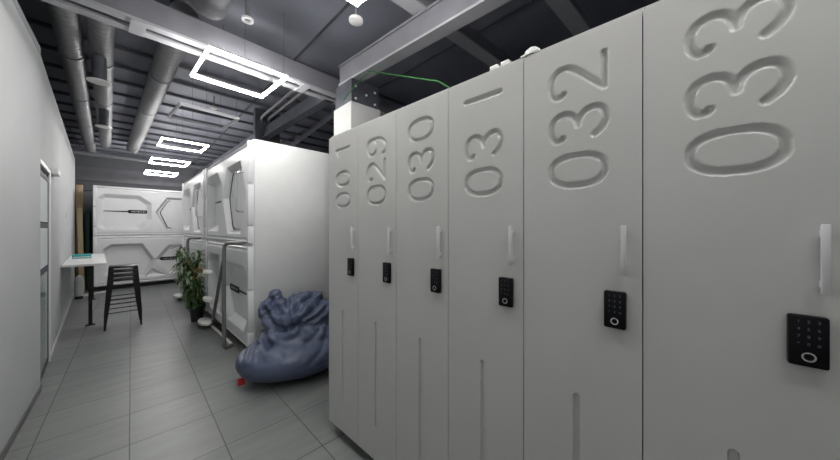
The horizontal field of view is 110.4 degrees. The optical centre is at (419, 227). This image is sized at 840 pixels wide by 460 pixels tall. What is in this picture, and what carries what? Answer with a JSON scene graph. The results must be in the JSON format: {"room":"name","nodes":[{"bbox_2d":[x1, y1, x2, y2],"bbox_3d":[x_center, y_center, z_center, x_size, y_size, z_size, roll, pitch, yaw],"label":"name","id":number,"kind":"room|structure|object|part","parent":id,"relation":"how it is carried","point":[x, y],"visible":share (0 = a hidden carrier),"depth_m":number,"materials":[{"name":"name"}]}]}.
{"room":"capsule hotel","nodes":[
{"label":"capsule hotel","id":0,"kind":"room"},
{"bbox_2d":[0,0,39,453],"bbox_3d":[-0.791,-0.050,-0.122,0.144,3.000,7.540,0,0,-45],"label":"wall","id":1,"kind":"structure","parent":0,"point":[19,54],"depth_m":2.10,"materials":[{"name":"white paint"}]},
{"bbox_2d":[0,384,41,459],"bbox_3d":[-0.737,1.425,-0.068,0.010,0.050,7.540,0,0,-45],"label":"baseboard","id":2,"kind":"structure","parent":1,"relation":"attached to","point":[13,436],"depth_m":2.08,"materials":[{"name":"grey"}]},
{"bbox_2d":[12,0,40,54],"bbox_3d":[-0.794,-1.580,-0.124,0.156,0.060,7.540,0,0,-45],"label":"trim","id":3,"kind":"structure","parent":1,"relation":"on","point":[15,2],"depth_m":2.26,"materials":[{"name":"grey paint"}]},
{"bbox_2d":[41,0,401,116],"bbox_3d":[-1.612,-1.647,2.894,0.226,0.206,4.600,0,0,42],"label":"steel beam","id":4,"kind":"structure","parent":1,"relation":"attached to","point":[151,19],"depth_m":2.49,"materials":[{"name":"grey metal"}]},
{"bbox_3d":[-2.185,-1.547,2.260,0.225,0.006,0.090,0,0,42],"label":"batten plate","id":5,"kind":"part","parent":4,"relation":"part of","materials":[{"name":"grey paint"}]},
{"bbox_2d":[194,96,332,176],"bbox_3d":[-4.213,-1.650,6.521,8.600,0.200,0.121,0,0,44],"label":"steel beam","id":6,"kind":"structure","parent":4,"relation":"attached to","point":[310,105],"depth_m":4.34,"materials":[{"name":"grey metal"}]},
{"bbox_2d":[72,150,207,168],"bbox_3d":[-6.787,-1.650,7.071,0.080,0.076,2.902,0,0,43],"label":"pipe","id":7,"kind":"object","parent":6,"relation":"attached to","point":[74,151],"visible":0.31,"depth_m":6.89,"materials":[{"name":"grey metal"}]},
{"bbox_3d":[-1.300,-1.547,3.239,0.225,0.006,0.090,0,0,42],"label":"batten plate","id":8,"kind":"part","parent":4,"relation":"part of","materials":[{"name":"grey paint"}]},
{"bbox_2d":[288,109,335,146],"bbox_3d":[-1.985,-1.610,5.056,0.100,0.100,3.235,0,0,-39],"label":"brace","id":9,"kind":"object","parent":4,"relation":"attached to","point":[329,116],"visible":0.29,"depth_m":4.64,"materials":[{"name":"grey metal"}]},
{"bbox_2d":[51,168,59,176],"bbox_3d":[-4.226,-0.640,3.387,0.280,0.060,0.055,0,0,42],"label":"door closer","id":10,"kind":"structure","parent":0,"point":[55,172],"depth_m":3.31,"materials":[{"name":"white metal"}]},
{"bbox_2d":[40,55,74,349],"bbox_3d":[-5.743,-0.075,4.631,6.200,3.050,0.141,0,0,42],"label":"wall","id":11,"kind":"structure","parent":0,"point":[56,152],"depth_m":3.93,"materials":[{"name":"white paint"}]},
{"bbox_2d":[40,159,50,381],"bbox_3d":[-3.735,0.412,2.879,0.870,2.075,0.062,0,0,42],"label":"door","id":12,"kind":"structure","parent":11,"relation":"in","point":[45,173],"depth_m":3.00,"materials":[{"name":"white metal"}]},
{"bbox_3d":[-3.724,0.910,2.883,0.720,0.920,0.007,0,0,42],"label":"glass pane","id":13,"kind":"part","parent":12,"relation":"part of","materials":[{"name":"clear glass"}]},
{"bbox_3d":[-3.724,-0.050,2.883,0.720,0.880,0.007,0,0,42],"label":"glass pane","id":14,"kind":"part","parent":12,"relation":"part of","materials":[{"name":"glass"}]},
{"bbox_2d":[51,292,73,357],"bbox_3d":[-6.037,1.425,4.999,5.270,0.050,0.010,0,0,42],"label":"baseboard","id":15,"kind":"structure","parent":11,"relation":"attached to","point":[63,321],"depth_m":4.09,"materials":[{"name":"grey"}]},
{"bbox_2d":[74,154,199,276],"bbox_3d":[-7.629,-0.300,9.544,5.420,3.500,0.100,0,0,-45],"label":"wall","id":16,"kind":"structure","parent":0,"point":[80,160],"depth_m":8.26,"materials":[{"name":"grey paint"}]},
{"bbox_2d":[75,165,192,187],"bbox_3d":[-7.566,-1.485,9.480,5.420,0.370,0.080,0,0,-45],"label":"trim","id":17,"kind":"structure","parent":16,"relation":"attached to","point":[81,172],"depth_m":8.48,"materials":[{"name":"grey paint"}]},
{"bbox_2d":[4,282,373,459],"bbox_3d":[-2.594,1.500,4.186,6.200,0.100,16.400,0,0,-45],"label":"floor","id":18,"kind":"structure","parent":0,"point":[164,387],"depth_m":2.48,"materials":[{"name":"tile"}]},
{"bbox_2d":[74,275,83,299],"bbox_3d":[-6.973,1.209,5.973,0.140,0.482,0.140,0,0,-45],"label":"canister","id":19,"kind":"object","parent":18,"relation":"on","point":[79,280],"visible":1,"depth_m":5.93,"materials":[{"name":"white plastic"}]},
{"bbox_2d":[76,185,82,275],"bbox_3d":[-8.011,0.214,6.865,0.105,2.467,0.149,0,0,-45],"label":"plank","id":20,"kind":"object","parent":18,"relation":"on","point":[79,188],"visible":0.49,"depth_m":6.88,"materials":[{"name":"brown wood"}]},
{"bbox_2d":[77,208,84,290],"bbox_3d":[-7.832,0.489,6.741,0.166,1.920,0.083,0,0,19],"label":"plank","id":21,"kind":"object","parent":18,"relation":"on","point":[79,210],"visible":0.76,"depth_m":6.74,"materials":[{"name":"brown wood"}]},
{"bbox_2d":[61,253,106,325],"bbox_3d":[-5.845,0.990,5.122,2.450,0.920,0.440,0,0,42],"label":"bar table","id":22,"kind":"object","parent":18,"relation":"on","point":[99,259],"visible":0.94,"depth_m":4.37,"materials":[{"name":"white laminate"}]},
{"bbox_2d":[72,254,90,258],"bbox_3d":[-5.944,0.494,5.133,0.161,0.070,0.220,0,0,42],"label":"box","id":23,"kind":"object","parent":22,"relation":"on","point":[74,256],"visible":0.99,"depth_m":5.07,"materials":[{"name":"teal paper"}]},
{"bbox_3d":[-4.938,1.002,4.374,0.040,0.873,0.040,0,0,42],"label":"leg","id":24,"kind":"part","parent":22,"relation":"part of","materials":[{"name":"black metal"}]},
{"bbox_3d":[-6.656,1.002,5.932,0.040,0.873,0.040,0,0,42],"label":"leg","id":25,"kind":"part","parent":22,"relation":"part of","materials":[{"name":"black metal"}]},
{"bbox_2d":[85,211,89,289],"bbox_3d":[-7.886,0.523,6.924,0.060,1.848,0.117,0,0,-45],"label":"board","id":26,"kind":"object","parent":18,"relation":"on","point":[87,212],"visible":0.8,"depth_m":6.92,"materials":[{"name":"black wood"}]},
{"bbox_2d":[83,291,105,296],"bbox_3d":[-7.127,1.435,6.369,0.060,0.030,0.560,0,0,5],"label":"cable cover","id":27,"kind":"object","parent":18,"relation":"on","point":[101,291],"visible":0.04,"depth_m":6.43,"materials":[{"name":"grey plastic"}]},
{"bbox_2d":[104,276,141,330],"bbox_3d":[-4.444,1.097,4.374,0.397,0.705,0.397,0,0,44],"label":"bar stool","id":28,"kind":"object","parent":18,"relation":"on","point":[126,278],"visible":0.8,"depth_m":4.30,"materials":[{"name":"black metal"}]},
{"bbox_3d":[-4.440,1.103,4.165,0.101,0.693,0.101,0,0,44],"label":"leg","id":29,"kind":"part","parent":28,"relation":"part of","materials":[{"name":"black metal"}]},
{"bbox_2d":[104,272,141,318],"bbox_3d":[-4.452,1.036,4.383,0.397,0.705,0.397,0,0,44],"label":"bar stool","id":30,"kind":"object","parent":28,"relation":"on","point":[123,274],"visible":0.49,"depth_m":4.30,"materials":[{"name":"black metal"}]},
{"bbox_3d":[-4.448,1.042,4.173,0.101,0.693,0.101,0,0,44],"label":"leg","id":31,"kind":"part","parent":30,"relation":"part of","materials":[{"name":"black metal"}]},
{"bbox_3d":[-4.452,0.698,4.383,0.304,0.030,0.304,0,0,44],"label":"seat","id":32,"kind":"part","parent":30,"relation":"part of","materials":[{"name":"black metal"}]},
{"bbox_2d":[104,268,141,314],"bbox_3d":[-4.461,0.974,4.391,0.397,0.705,0.397,0,0,44],"label":"bar stool","id":33,"kind":"object","parent":30,"relation":"on","point":[110,273],"visible":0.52,"depth_m":4.32,"materials":[{"name":"black metal"}]},
{"bbox_3d":[-4.456,0.980,4.182,0.101,0.693,0.101,0,0,44],"label":"leg","id":34,"kind":"part","parent":33,"relation":"part of","materials":[{"name":"black metal"}]},
{"bbox_2d":[104,264,141,310],"bbox_3d":[-4.469,0.911,4.400,0.397,0.705,0.397,0,0,44],"label":"bar stool","id":35,"kind":"object","parent":33,"relation":"on","point":[135,266],"visible":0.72,"depth_m":4.35,"materials":[{"name":"black metal"}]},
{"bbox_3d":[-4.465,0.917,4.190,0.101,0.693,0.101,0,0,44],"label":"leg","id":36,"kind":"part","parent":35,"relation":"part of","materials":[{"name":"black metal"}]},
{"bbox_3d":[-4.469,0.574,4.400,0.304,0.030,0.304,0,0,44],"label":"seat","id":37,"kind":"part","parent":35,"relation":"part of","materials":[{"name":"black metal"}]},
{"bbox_3d":[-4.260,0.917,4.404,0.101,0.693,0.101,0,0,44],"label":"leg","id":38,"kind":"part","parent":35,"relation":"part of","materials":[{"name":"black metal"}]},
{"bbox_3d":[-4.461,0.636,4.391,0.304,0.030,0.304,0,0,44],"label":"seat","id":39,"kind":"part","parent":33,"relation":"part of","materials":[{"name":"black metal"}]},
{"bbox_3d":[-4.251,0.980,4.396,0.101,0.693,0.101,0,0,44],"label":"leg","id":40,"kind":"part","parent":33,"relation":"part of","materials":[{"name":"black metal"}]},
{"bbox_3d":[-4.243,1.042,4.387,0.101,0.693,0.101,0,0,44],"label":"leg","id":41,"kind":"part","parent":30,"relation":"part of","materials":[{"name":"black metal"}]},
{"bbox_3d":[-4.444,0.760,4.374,0.304,0.030,0.304,0,0,44],"label":"seat","id":42,"kind":"part","parent":28,"relation":"part of","materials":[{"name":"black metal"}]},
{"bbox_3d":[-4.235,1.103,4.378,0.101,0.693,0.101,0,0,44],"label":"leg","id":43,"kind":"part","parent":28,"relation":"part of","materials":[{"name":"black metal"}]},
{"bbox_2d":[97,280,176,290],"bbox_3d":[-7.204,1.401,7.938,1.300,0.099,2.080,0,0,43],"label":"plinth","id":44,"kind":"object","parent":18,"relation":"on","point":[163,281],"visible":0.29,"depth_m":7.29,"materials":[{"name":"plastic"}]},
{"bbox_2d":[93,235,184,286],"bbox_3d":[-7.184,0.769,7.919,1.514,1.162,2.200,0,0,44],"label":"capsule","id":45,"kind":"object","parent":18,"relation":"on","point":[152,255],"visible":0.62,"depth_m":7.26,"materials":[{"name":"white plastic"}]},
{"bbox_3d":[-7.120,0.794,7.132,0.008,0.714,0.774,0,0,43],"label":"capsule door","id":46,"kind":"part","parent":45,"relation":"part of","materials":[{"name":"white plastic"}]},
{"bbox_2d":[93,185,182,235],"bbox_3d":[-7.158,-0.395,7.894,1.586,1.162,2.200,0,0,44],"label":"capsule","id":47,"kind":"object","parent":45,"relation":"on","point":[117,211],"visible":0.67,"depth_m":7.16,"materials":[{"name":"white plastic"}]},
{"bbox_3d":[-6.375,-0.361,7.793,0.008,0.731,0.886,0,0,44],"label":"capsule door","id":48,"kind":"part","parent":47,"relation":"part of","materials":[{"name":"white plastic"}]},
{"bbox_2d":[173,237,200,310],"bbox_3d":[-4.332,0.800,5.421,1.682,1.301,0.177,0,0,41],"label":"step ladder","id":49,"kind":"object","parent":18,"relation":"on","point":[178,296],"visible":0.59,"depth_m":5.07,"materials":[{"name":"grey metal"}]},
{"bbox_3d":[-3.890,0.800,5.005,0.467,1.300,0.132,0,0,42],"label":"rail","id":50,"kind":"part","parent":49,"relation":"part of","materials":[{"name":"grey metal"}]},
{"bbox_2d":[168,246,206,321],"bbox_3d":[-3.579,0.855,4.472,0.478,1.189,0.507,0,0,-45],"label":"potted plant","id":51,"kind":"object","parent":18,"relation":"on","point":[187,273],"visible":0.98,"depth_m":4.46,"materials":[{"name":"green plant"}]},
{"bbox_3d":[-3.487,1.325,4.569,0.216,0.250,0.216,0,0,-45],"label":"pot","id":52,"kind":"part","parent":51,"relation":"part of","materials":[{"name":"black plastic"}]},
{"bbox_2d":[182,237,208,294],"bbox_3d":[-3.810,0.769,6.077,2.200,1.162,1.514,0,0,44],"label":"capsule","id":53,"kind":"object","parent":18,"relation":"on","point":[193,243],"visible":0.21,"depth_m":5.31,"materials":[{"name":"white plastic"}]},
{"bbox_2d":[182,170,207,238],"bbox_3d":[-3.835,-0.395,6.051,2.200,1.162,1.586,0,0,44],"label":"capsule","id":54,"kind":"object","parent":53,"relation":"on","point":[193,190],"visible":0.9,"depth_m":5.50,"materials":[{"name":"white plastic"}]},
{"bbox_3d":[-3.711,-0.409,4.908,0.024,0.473,0.106,0,0,44],"label":"grab handle","id":55,"kind":"part","parent":54,"relation":"part of","materials":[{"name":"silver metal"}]},
{"bbox_3d":[-3.940,-0.361,5.269,0.886,0.731,0.008,0,0,44],"label":"capsule door","id":56,"kind":"part","parent":54,"relation":"part of","materials":[{"name":"white plastic"}]},
{"bbox_2d":[198,241,245,348],"bbox_3d":[-2.619,0.800,3.811,1.682,1.301,0.177,0,0,41],"label":"step ladder","id":57,"kind":"object","parent":18,"relation":"on","point":[205,322],"visible":1,"depth_m":3.48,"materials":[{"name":"grey metal"}]},
{"bbox_3d":[-2.780,0.918,3.964,1.134,1.064,0.117,0,0,44],"label":"rail","id":58,"kind":"part","parent":57,"relation":"part of","materials":[{"name":"grey metal"}]},
{"bbox_3d":[-2.176,0.800,3.394,0.467,1.300,0.132,0,0,42],"label":"rail","id":59,"kind":"part","parent":57,"relation":"part of","materials":[{"name":"grey metal"}]},
{"bbox_2d":[205,240,253,345],"bbox_3d":[-2.134,0.769,4.473,2.200,1.162,1.514,0,0,44],"label":"capsule","id":60,"kind":"object","parent":18,"relation":"on","point":[239,258],"visible":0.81,"depth_m":3.70,"materials":[{"name":"white plastic"}]},
{"bbox_2d":[205,139,253,244],"bbox_3d":[-2.159,-0.395,4.447,2.200,1.162,1.586,0,0,44],"label":"capsule","id":61,"kind":"object","parent":60,"relation":"on","point":[229,183],"visible":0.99,"depth_m":3.84,"materials":[{"name":"white plastic"}]},
{"bbox_3d":[-2.264,-0.361,3.664,0.886,0.731,0.008,0,0,44],"label":"capsule door","id":62,"kind":"part","parent":61,"relation":"part of","materials":[{"name":"white plastic"}]},
{"bbox_3d":[-2.035,-0.409,3.304,0.024,0.473,0.106,0,0,44],"label":"grab handle","id":63,"kind":"part","parent":61,"relation":"part of","materials":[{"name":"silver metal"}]},
{"bbox_2d":[254,139,328,341],"bbox_3d":[-1.311,0.187,3.726,0.020,2.326,1.455,0,0,44],"label":"panel","id":64,"kind":"object","parent":60,"relation":"attached to","point":[291,184],"visible":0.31,"depth_m":3.46,"materials":[{"name":"white plastic"}]},
{"bbox_2d":[235,289,328,385],"bbox_3d":[-1.335,1.049,2.948,0.920,0.798,0.908,0,0,-45],"label":"beanbag","id":65,"kind":"object","parent":18,"relation":"on","point":[293,343],"visible":0.92,"depth_m":2.79,"materials":[{"name":"blue fabric"}]},
{"bbox_2d":[329,125,360,444],"bbox_3d":[-0.358,0.396,2.144,0.362,2.108,0.525,0,0,43],"label":"locker","id":66,"kind":"object","parent":18,"relation":"on","point":[343,147],"visible":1,"depth_m":1.96,"materials":[{"name":"metal"}]},
{"bbox_3d":[-0.433,0.068,1.870,0.012,0.151,0.024,0,0,43],"label":"door handle","id":67,"kind":"part","parent":66,"relation":"part of","materials":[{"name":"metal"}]},
{"bbox_2d":[334,78,379,135],"bbox_3d":[-0.700,-0.050,3.249,0.370,3.000,0.370,0,0,-44],"label":"pillar","id":68,"kind":"structure","parent":18,"relation":"on","point":[361,106],"depth_m":3.11,"materials":[{"name":"paint"}]},
{"bbox_2d":[339,0,510,85],"bbox_3d":[0.675,-1.660,1.859,4.100,0.220,0.122,0,0,42],"label":"steel beam","id":69,"kind":"structure","parent":68,"relation":"on","point":[441,18],"depth_m":2.45,"materials":[{"name":"grey metal"}]},
{"bbox_2d":[343,71,449,100],"bbox_3d":[-0.237,-1.293,2.594,1.224,0.496,0.134,0,0,36],"label":"cable","id":70,"kind":"object","parent":69,"relation":"hanging from","point":[368,71],"visible":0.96,"depth_m":2.58,"materials":[{"name":"green plastic"}]},
{"bbox_2d":[391,0,513,66],"bbox_3d":[0.446,-1.870,2.819,2.200,0.190,0.130,0,0,-43],"label":"joist","id":71,"kind":"object","parent":69,"relation":"on","point":[466,37],"visible":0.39,"depth_m":2.86,"materials":[{"name":"grey paint"}]},
{"bbox_2d":[545,0,593,35],"bbox_3d":[1.023,-1.870,2.236,2.200,0.190,0.130,0,0,-43],"label":"joist","id":72,"kind":"object","parent":69,"relation":"on","point":[569,12],"visible":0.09,"depth_m":2.47,"materials":[{"name":"grey paint"}]},
{"bbox_2d":[358,109,398,459],"bbox_3d":[-0.096,0.396,1.896,0.362,2.108,0.525,0,0,43],"label":"locker","id":73,"kind":"object","parent":18,"relation":"on","point":[376,137],"visible":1,"depth_m":1.72,"materials":[{"name":"metal"}]},
{"bbox_3d":[-0.172,0.068,1.623,0.012,0.151,0.024,0,0,43],"label":"door handle","id":74,"kind":"part","parent":73,"relation":"part of","materials":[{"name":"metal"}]},
{"bbox_2d":[396,87,450,459],"bbox_3d":[0.165,0.396,1.648,0.362,2.108,0.525,0,0,43],"label":"locker","id":75,"kind":"object","parent":18,"relation":"on","point":[421,125],"visible":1,"depth_m":1.46,"materials":[{"name":"metal"}]},
{"bbox_3d":[0.090,0.068,1.375,0.012,0.151,0.024,0,0,43],"label":"door handle","id":76,"kind":"part","parent":75,"relation":"part of","materials":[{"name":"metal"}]},
{"bbox_2d":[448,56,526,459],"bbox_3d":[0.427,0.396,1.400,0.362,2.108,0.525,0,0,43],"label":"locker","id":77,"kind":"object","parent":18,"relation":"on","point":[486,110],"visible":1,"depth_m":1.21,"materials":[{"name":"metal"}]},
{"bbox_2d":[490,64,499,70],"bbox_3d":[0.315,-0.668,1.226,0.028,0.020,0.036,0,0,-45],"label":"clip","id":78,"kind":"object","parent":77,"relation":"on","point":[493,67],"visible":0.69,"depth_m":1.21,"materials":[{"name":"white plastic"}]},
{"bbox_2d":[501,59,510,65],"bbox_3d":[0.352,-0.668,1.191,0.028,0.020,0.036,0,0,-45],"label":"clip","id":79,"kind":"object","parent":77,"relation":"on","point":[507,61],"visible":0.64,"depth_m":1.18,"materials":[{"name":"white plastic"}]},
{"bbox_3d":[0.351,0.068,1.127,0.012,0.151,0.024,0,0,43],"label":"door handle","id":80,"kind":"part","parent":77,"relation":"part of","materials":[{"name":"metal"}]},
{"bbox_2d":[524,7,644,459],"bbox_3d":[0.689,0.396,1.152,0.362,2.108,0.525,0,0,43],"label":"locker","id":81,"kind":"object","parent":18,"relation":"on","point":[583,92],"visible":1,"depth_m":0.96,"materials":[{"name":"metal"}]},
{"bbox_2d":[520,46,540,57],"bbox_3d":[0.435,-0.675,1.126,0.068,0.035,0.068,0,0,-45],"label":"siren","id":82,"kind":"object","parent":81,"relation":"on","point":[534,49],"visible":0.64,"depth_m":1.10,"materials":[{"name":"white plastic"}]},
{"bbox_3d":[0.613,0.068,0.879,0.012,0.151,0.024,0,0,43],"label":"door handle","id":83,"kind":"part","parent":81,"relation":"part of","materials":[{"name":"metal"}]},
{"bbox_2d":[643,0,839,459],"bbox_3d":[0.950,0.396,0.904,0.362,2.108,0.525,0,0,43],"label":"locker","id":84,"kind":"object","parent":18,"relation":"on","point":[741,98],"visible":1,"depth_m":0.73,"materials":[{"name":"metal"}]},
{"bbox_3d":[0.875,0.068,0.631,0.012,0.151,0.024,0,0,43],"label":"door handle","id":85,"kind":"part","parent":84,"relation":"part of","materials":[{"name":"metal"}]},
{"bbox_2d":[17,0,659,165],"bbox_3d":[-2.594,-2.080,4.186,6.200,0.140,16.400,0,0,-45],"label":"ceiling","id":86,"kind":"structure","parent":0,"point":[284,27],"depth_m":3.62,"materials":[{"name":"grey metal"}]},
{"bbox_2d":[46,2,96,155],"bbox_3d":[-5.353,-1.865,4.638,7.530,0.190,0.190,0,0,43],"label":"ventilation duct","id":87,"kind":"object","parent":86,"relation":"hanging from","point":[66,24],"visible":0.92,"depth_m":3.19,"materials":[{"name":"silver metal"}]},
{"bbox_2d":[85,16,114,147],"bbox_3d":[-4.706,-1.865,4.347,6.204,0.190,0.190,0,0,43],"label":"ventilation duct","id":88,"kind":"object","parent":86,"relation":"hanging from","point":[100,35],"visible":0.73,"depth_m":3.12,"materials":[{"name":"silver metal"}]},
{"bbox_2d":[86,54,111,85],"bbox_3d":[-3.332,-1.643,3.033,0.184,0.265,0.184,0,0,-45],"label":"ceiling vent","id":89,"kind":"object","parent":88,"relation":"attached to","point":[98,62],"visible":1,"depth_m":3.00,"materials":[{"name":"grey metal"}]},
{"bbox_2d":[95,108,112,128],"bbox_3d":[-4.743,-1.643,4.381,0.184,0.265,0.184,0,0,-45],"label":"ceiling vent","id":90,"kind":"object","parent":88,"relation":"attached to","point":[103,114],"visible":1,"depth_m":4.34,"materials":[{"name":"grey metal"}]},
{"bbox_2d":[144,152,177,176],"bbox_3d":[-6.949,-1.759,7.839,0.650,0.618,0.630,0,0,43],"label":"lamp","id":91,"kind":"object","parent":86,"relation":"hanging from","point":[146,170],"visible":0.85,"depth_m":7.83,"materials":[{"name":"white plastic"}]},
{"bbox_3d":[-6.949,-1.477,7.839,0.650,0.018,0.630,0,0,43],"label":"frame","id":92,"kind":"part","parent":91,"relation":"part of","materials":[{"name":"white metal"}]},
{"bbox_2d":[144,170,177,176],"bbox_3d":[-6.949,-1.459,7.839,0.648,0.018,0.628,0,0,43],"label":"diffuser","id":93,"kind":"object","parent":91,"relation":"attached to","point":[175,173],"depth_m":7.82,"materials":[{"name":"white plastic"}]},
{"bbox_2d":[126,1,198,152],"bbox_3d":[-4.442,-1.880,4.749,6.407,0.224,0.224,0,0,43],"label":"ventilation duct","id":94,"kind":"object","parent":86,"relation":"hanging from","point":[166,61],"visible":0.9,"depth_m":3.65,"materials":[{"name":"silver metal"}]},
{"bbox_2d":[149,132,189,166],"bbox_3d":[-5.588,-1.759,6.513,0.650,0.618,0.630,0,0,43],"label":"lamp","id":95,"kind":"object","parent":86,"relation":"hanging from","point":[186,162],"visible":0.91,"depth_m":6.42,"materials":[{"name":"white plastic"}]},
{"bbox_3d":[-5.588,-1.477,6.513,0.650,0.018,0.630,0,0,43],"label":"frame","id":96,"kind":"part","parent":95,"relation":"part of","materials":[{"name":"white metal"}]},
{"bbox_2d":[149,157,189,166],"bbox_3d":[-5.588,-1.459,6.513,0.648,0.018,0.628,0,0,43],"label":"diffuser","id":97,"kind":"object","parent":95,"relation":"attached to","point":[187,162],"depth_m":6.48,"materials":[{"name":"white plastic"}]},
{"bbox_2d":[157,106,208,152],"bbox_3d":[-4.198,-1.759,5.173,0.650,0.618,0.630,0,0,43],"label":"lamp","id":98,"kind":"object","parent":86,"relation":"hanging from","point":[162,137],"visible":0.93,"depth_m":5.07,"materials":[{"name":"white"}]},
{"bbox_3d":[-4.198,-1.477,5.173,0.650,0.018,0.630,0,0,43],"label":"frame","id":99,"kind":"part","parent":98,"relation":"part of","materials":[{"name":"white metal"}]},
{"bbox_2d":[157,137,208,152],"bbox_3d":[-4.198,-1.459,5.173,0.648,0.018,0.628,0,0,43],"label":"diffuser","id":100,"kind":"object","parent":98,"relation":"attached to","point":[168,138],"depth_m":5.13,"materials":[{"name":"white plastic"}]},
{"bbox_2d":[167,80,239,129],"bbox_3d":[-2.873,-1.749,3.882,0.650,0.598,0.630,0,0,39],"label":"lamp","id":101,"kind":"object","parent":86,"relation":"hanging from","point":[179,104],"visible":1,"depth_m":3.87,"materials":[{"name":"white metal"}]},
{"bbox_3d":[-2.873,-1.477,3.882,0.650,0.018,0.630,0,0,39],"label":"frame","id":102,"kind":"part","parent":101,"relation":"part of","materials":[{"name":"white metal"}]},
{"bbox_2d":[168,103,238,129],"bbox_3d":[-2.873,-1.459,3.882,0.648,0.018,0.628,0,0,39],"label":"diffuser","id":103,"kind":"object","parent":101,"relation":"attached to","point":[178,105],"depth_m":3.85,"materials":[{"name":"white plastic"}]},
{"bbox_2d":[189,0,232,20],"bbox_3d":[-0.176,-1.895,0.860,4.530,0.274,0.274,0,0,45],"label":"ventilation duct","id":104,"kind":"object","parent":86,"relation":"hanging from","point":[216,10],"visible":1,"depth_m":2.37,"materials":[{"name":"silver metal"}]},
{"bbox_2d":[210,96,217,109],"bbox_3d":[-3.202,-1.950,4.540,0.100,0.200,0.100,0,0,-45],"label":"smoke detector","id":105,"kind":"object","parent":86,"relation":"hanging from","point":[213,107],"visible":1,"depth_m":4.53,"materials":[{"name":"white plastic"}]},
{"bbox_2d":[190,25,287,97],"bbox_3d":[-1.713,-1.739,2.772,0.650,0.618,0.630,0,0,42],"label":"lamp","id":106,"kind":"object","parent":86,"relation":"hanging from","point":[209,47],"visible":1,"depth_m":2.72,"materials":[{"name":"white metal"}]},
{"bbox_2d":[241,0,253,24],"bbox_3d":[-1.458,-1.900,2.468,0.090,0.300,0.090,0,0,-45],"label":"ring fixture","id":107,"kind":"object","parent":86,"relation":"hanging from","point":[246,16],"visible":1,"depth_m":2.45,"materials":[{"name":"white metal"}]},
{"bbox_2d":[253,108,279,143],"bbox_3d":[-2.696,-1.605,5.141,0.400,0.870,0.100,0,0,-45],"label":"column","id":108,"kind":"structure","parent":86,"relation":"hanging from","point":[258,126],"depth_m":5.03,"materials":[{"name":"metal"}]},
{"bbox_2d":[260,89,294,135],"bbox_3d":[-2.141,-1.825,4.477,0.493,0.092,2.451,0,0,-31],"label":"ceiling pipe","id":109,"kind":"object","parent":108,"relation":"hanging from","point":[291,91],"visible":0.52,"depth_m":4.35,"materials":[{"name":"grey metal"}]},
{"bbox_2d":[267,92,303,136],"bbox_3d":[-2.063,-1.825,4.554,0.493,0.092,2.451,0,0,-31],"label":"ceiling pipe","id":110,"kind":"object","parent":108,"relation":"hanging from","point":[299,94],"visible":0.48,"depth_m":4.51,"materials":[{"name":"grey metal"}]},
{"bbox_2d":[347,0,363,6],"bbox_3d":[-0.405,-1.759,1.464,0.630,0.618,0.650,0,0,-45],"label":"lamp","id":111,"kind":"object","parent":86,"relation":"hanging from","point":[357,3],"visible":1,"depth_m":1.88,"materials":[{"name":"white plastic"}]},
{"bbox_2d":[349,6,362,25],"bbox_3d":[-0.515,-1.850,2.350,0.110,0.400,0.110,0,0,-45],"label":"smoke detector","id":112,"kind":"object","parent":86,"relation":"hanging from","point":[355,20],"visible":1,"depth_m":2.33,"materials":[{"name":"white plastic"}]}
]}

